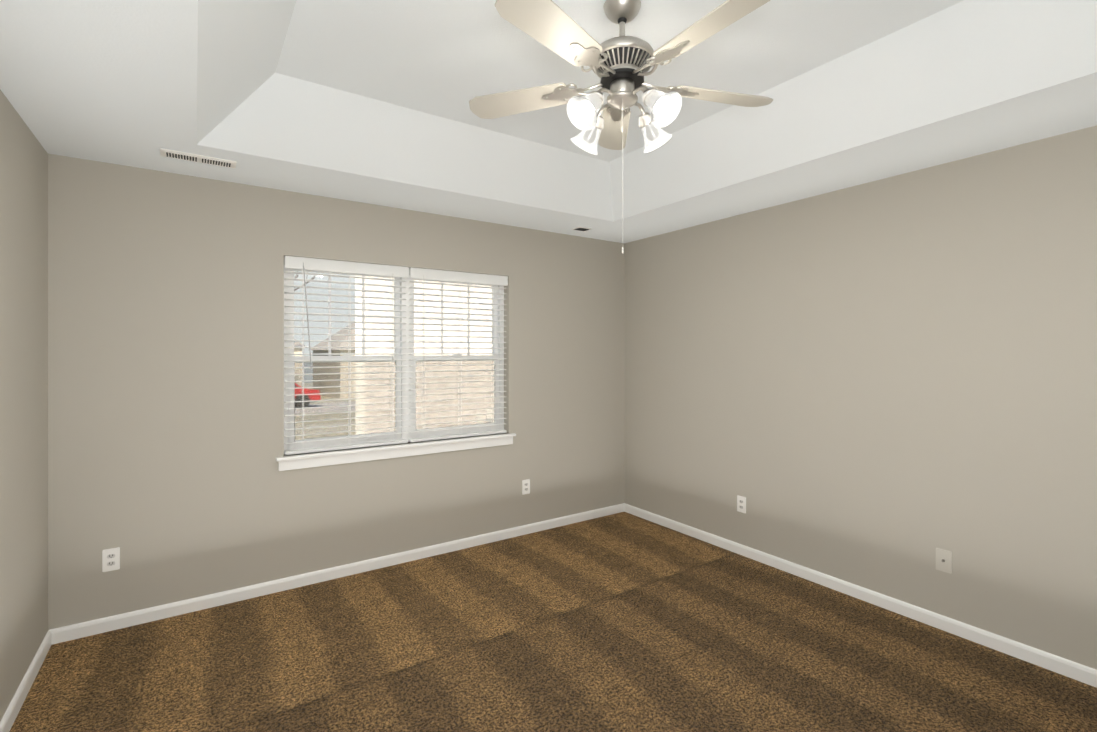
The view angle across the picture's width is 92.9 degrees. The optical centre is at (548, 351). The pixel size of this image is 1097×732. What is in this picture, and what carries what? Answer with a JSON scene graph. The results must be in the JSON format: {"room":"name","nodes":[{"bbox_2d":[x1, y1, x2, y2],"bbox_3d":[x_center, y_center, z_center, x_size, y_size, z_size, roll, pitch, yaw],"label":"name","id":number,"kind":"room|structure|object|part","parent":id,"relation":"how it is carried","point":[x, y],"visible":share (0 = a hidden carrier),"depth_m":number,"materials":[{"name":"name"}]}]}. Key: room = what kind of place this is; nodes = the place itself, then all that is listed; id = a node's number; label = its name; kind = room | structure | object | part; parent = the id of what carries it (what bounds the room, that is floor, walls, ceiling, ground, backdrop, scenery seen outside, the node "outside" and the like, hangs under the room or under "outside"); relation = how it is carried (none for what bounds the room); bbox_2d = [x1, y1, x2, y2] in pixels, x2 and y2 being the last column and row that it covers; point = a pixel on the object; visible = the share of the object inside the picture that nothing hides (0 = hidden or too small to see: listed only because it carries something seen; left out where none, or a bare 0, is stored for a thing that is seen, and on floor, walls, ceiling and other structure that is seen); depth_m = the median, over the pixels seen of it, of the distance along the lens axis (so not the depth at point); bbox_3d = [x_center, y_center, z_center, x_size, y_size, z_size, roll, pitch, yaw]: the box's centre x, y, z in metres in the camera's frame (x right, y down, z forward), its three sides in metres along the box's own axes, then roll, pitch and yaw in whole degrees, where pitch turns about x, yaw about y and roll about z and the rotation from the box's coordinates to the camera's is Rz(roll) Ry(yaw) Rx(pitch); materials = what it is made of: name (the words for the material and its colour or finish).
{"room":"empty bedroom","nodes":[
{"label":"empty bedroom","id":0,"kind":"room"},
{"bbox_2d":[0,90,47,721],"bbox_3d":[-1.327,0.028,0.759,0.140,2.860,4.333,0,0,-34],"label":"wall","id":1,"kind":"structure","parent":0,"point":[23,392],"depth_m":2.20,"materials":[{"name":"beige paint"}]},
{"bbox_2d":[0,630,51,731],"bbox_3d":[-2.174,1.420,2.143,0.014,0.072,1.093,0,0,-34],"label":"baseboard","id":2,"kind":"structure","parent":1,"relation":"attached to","point":[14,706],"depth_m":2.20,"materials":[{"name":"white wood"}]},
{"bbox_2d":[48,154,624,629],"bbox_3d":[-0.936,0.024,3.729,4.127,2.860,0.140,0,0,-34],"label":"wall","id":3,"kind":"structure","parent":0,"point":[166,376],"depth_m":3.06,"materials":[{"name":"beige paint"}]},
{"bbox_2d":[102,547,119,571],"bbox_3d":[-2.286,1.087,2.723,0.070,0.115,0.008,0,0,-34],"label":"electrical outlet","id":4,"kind":"object","parent":3,"relation":"attached to","point":[111,559],"visible":1,"depth_m":2.72,"materials":[{"name":"white plastic"}]},
{"bbox_2d":[50,503,623,644],"bbox_3d":[-0.893,1.418,3.668,3.847,0.072,0.014,0,0,-34],"label":"baseboard","id":5,"kind":"structure","parent":3,"relation":"attached to","point":[99,626],"depth_m":3.21,"materials":[{"name":"white wood"}]},
{"bbox_2d":[284,265,503,450],"bbox_3d":[-1.023,0.024,3.714,1.580,1.234,0.069,0,0,-34],"label":"window","id":6,"kind":"structure","parent":3,"relation":"in","point":[407,375],"depth_m":3.67,"materials":[{"name":"white plastic"}]},
{"bbox_2d":[294,273,385,355],"bbox_3d":[-1.356,-0.245,3.504,0.649,0.548,0.009,0,0,-34],"label":"window grille","id":7,"kind":"object","parent":6,"relation":"attached to","point":[363,318],"depth_m":3.49,"materials":[{"name":"white plastic"}]},
{"bbox_2d":[284,256,408,454],"bbox_3d":[-1.306,0.023,3.427,0.778,1.224,0.082,0,0,-34],"label":"window blind","id":8,"kind":"object","parent":6,"relation":"attached to","point":[304,263],"visible":0.98,"depth_m":3.41,"materials":[{"name":"white plastic"}]},
{"bbox_2d":[295,361,492,439],"bbox_3d":[-1.042,0.317,3.742,1.496,0.560,0.001,0,0,-34],"label":"screen","id":9,"kind":"object","parent":6,"relation":"attached to","point":[361,383],"depth_m":3.64,"materials":[{"name":"white"}]},
{"bbox_2d":[392,267,507,441],"bbox_3d":[-0.709,0.023,3.836,0.912,1.224,0.076,0,0,-34],"label":"window blind","id":10,"kind":"object","parent":6,"relation":"attached to","point":[440,275],"visible":0.94,"depth_m":3.86,"materials":[{"name":"white plastic"}]},
{"bbox_2d":[425,282,490,355],"bbox_3d":[-0.706,-0.245,3.946,0.649,0.548,0.009,0,0,-34],"label":"window grille","id":11,"kind":"object","parent":6,"relation":"attached to","point":[468,288],"depth_m":4.00,"materials":[{"name":"white plastic"}]},
{"bbox_2d":[276,433,515,470],"bbox_3d":[-0.975,0.681,3.643,1.670,0.085,0.119,0,0,-34],"label":"window sill","id":12,"kind":"structure","parent":3,"relation":"attached to","point":[309,460],"depth_m":3.52,"materials":[{"name":"white wood"}]},
{"bbox_2d":[522,479,529,494],"bbox_3d":[-0.178,1.078,4.157,0.070,0.115,0.008,0,0,-34],"label":"electrical outlet","id":13,"kind":"object","parent":3,"relation":"attached to","point":[526,486],"visible":1,"depth_m":4.16,"materials":[{"name":"white plastic"}]},
{"bbox_2d":[0,0,1096,242],"bbox_3d":[0.282,-1.194,1.937,4.127,0.420,4.473,0,0,-34],"label":"ceiling","id":14,"kind":"structure","parent":0,"point":[360,100],"depth_m":2.34,"materials":[{"name":"white paint"}]},
{"bbox_2d":[160,148,236,168],"bbox_3d":[-1.777,-0.980,2.651,0.320,0.009,0.110,0,0,-34],"label":"ceiling vent","id":15,"kind":"object","parent":14,"relation":"in","point":[196,158],"visible":1,"depth_m":2.63,"materials":[{"name":"white metal"}]},
{"bbox_2d":[572,227,590,231],"bbox_3d":[0.267,-0.983,4.181,0.130,0.008,0.100,0,0,-34],"label":"ceiling vent","id":16,"kind":"object","parent":14,"relation":"in","point":[584,229],"visible":0.98,"depth_m":4.17,"materials":[{"name":"white metal"}]},
{"bbox_2d":[469,0,772,253],"bbox_3d":[0.297,-0.818,1.887,1.210,0.931,1.166,0,0,-34],"label":"ceiling fan","id":17,"kind":"object","parent":14,"relation":"hanging from","point":[621,65],"visible":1,"depth_m":1.85,"materials":[{"name":"silver metal"}]},
{"bbox_3d":[0.273,-1.147,1.929,0.238,0.274,0.238,0,0,-34],"label":"motor","id":18,"kind":"part","parent":17,"relation":"part of","materials":[{"name":"silver metal"}]},
{"bbox_2d":[10,512,1096,731],"bbox_3d":[0.282,1.481,1.940,4.127,0.050,4.473,0,0,-34],"label":"floor","id":19,"kind":"structure","parent":0,"point":[623,622],"depth_m":2.46,"materials":[{"name":"carpet"}]},
{"bbox_2d":[624,126,1096,669],"bbox_3d":[1.970,0.025,3.002,0.140,2.860,4.333,0,0,-34],"label":"wall","id":20,"kind":"structure","parent":0,"point":[886,386],"depth_m":2.89,"materials":[{"name":"beige paint"}]},
{"bbox_2d":[737,495,745,512],"bbox_3d":[1.383,1.094,3.734,0.008,0.115,0.070,0,0,-34],"label":"outlet","id":21,"kind":"object","parent":20,"relation":"attached to","point":[741,503],"visible":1,"depth_m":3.73,"materials":[{"name":"white plastic"}]},
{"bbox_2d":[624,503,1096,687],"bbox_3d":[1.867,1.419,3.018,0.014,0.072,4.193,0,0,-34],"label":"baseboard","id":22,"kind":"structure","parent":20,"relation":"attached to","point":[1058,664],"depth_m":2.88,"materials":[{"name":"white wood"}]},
{"bbox_2d":[936,548,951,573],"bbox_3d":[2.064,1.093,2.724,0.018,0.115,0.070,0,0,-34],"label":"outlet plate","id":23,"kind":"object","parent":20,"relation":"attached to","point":[943,560],"visible":1,"depth_m":2.72,"materials":[{"name":"white plastic"}]},
{"label":"outside","id":24,"kind":"structure","parent":0,"visible":0},
{"bbox_2d":[295,383,354,439],"bbox_3d":[-26.580,4.334,56.806,140.000,5.195,115.867,0,0,-34],"label":"ground","id":25,"kind":"structure","parent":24,"point":[318,424],"depth_m":15.60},
{"bbox_2d":[294,339,305,386],"bbox_3d":[-21.328,0.387,33.080,9.600,6.100,9.600,0,0,-34],"label":"house","id":26,"kind":"structure","parent":25,"relation":"on","point":[299,344],"depth_m":31.78,"materials":[{"name":"grey"}]},
{"bbox_2d":[295,402,354,413],"bbox_3d":[-9.780,2.234,14.330,80.000,0.911,23.000,0,0,-34],"label":"driveway","id":27,"kind":"structure","parent":25,"relation":"on","point":[319,410],"depth_m":22.63,"materials":[{"name":"grey concrete"}]},
{"bbox_2d":[295,383,320,407],"bbox_3d":[-12.484,1.852,22.775,1.800,1.335,4.330,0,0,44],"label":"car","id":28,"kind":"object","parent":27,"relation":"on","point":[305,392],"depth_m":23.25,"materials":[{"name":"red metal"}]},
{"bbox_2d":[311,323,354,398],"bbox_3d":[-11.671,0.435,38.441,9.600,5.900,9.600,0,0,-34],"label":"house","id":29,"kind":"structure","parent":25,"relation":"on","point":[322,344],"depth_m":34.12,"materials":[{"name":"grey brick"}]},
{"bbox_2d":[355,276,492,434],"bbox_3d":[0.641,-2.097,12.629,10.000,8.980,8.500,0,0,-17],"label":"house","id":30,"kind":"structure","parent":25,"relation":"on","point":[435,327],"depth_m":7.70,"materials":[{"name":"beige brick"}]},
{"bbox_2d":[476,407,491,423],"bbox_3d":[-0.441,1.294,7.513,1.200,1.009,0.060,0,0,-17],"label":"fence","id":31,"kind":"object","parent":25,"relation":"on","point":[478,413],"depth_m":7.35,"materials":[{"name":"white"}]}
]}

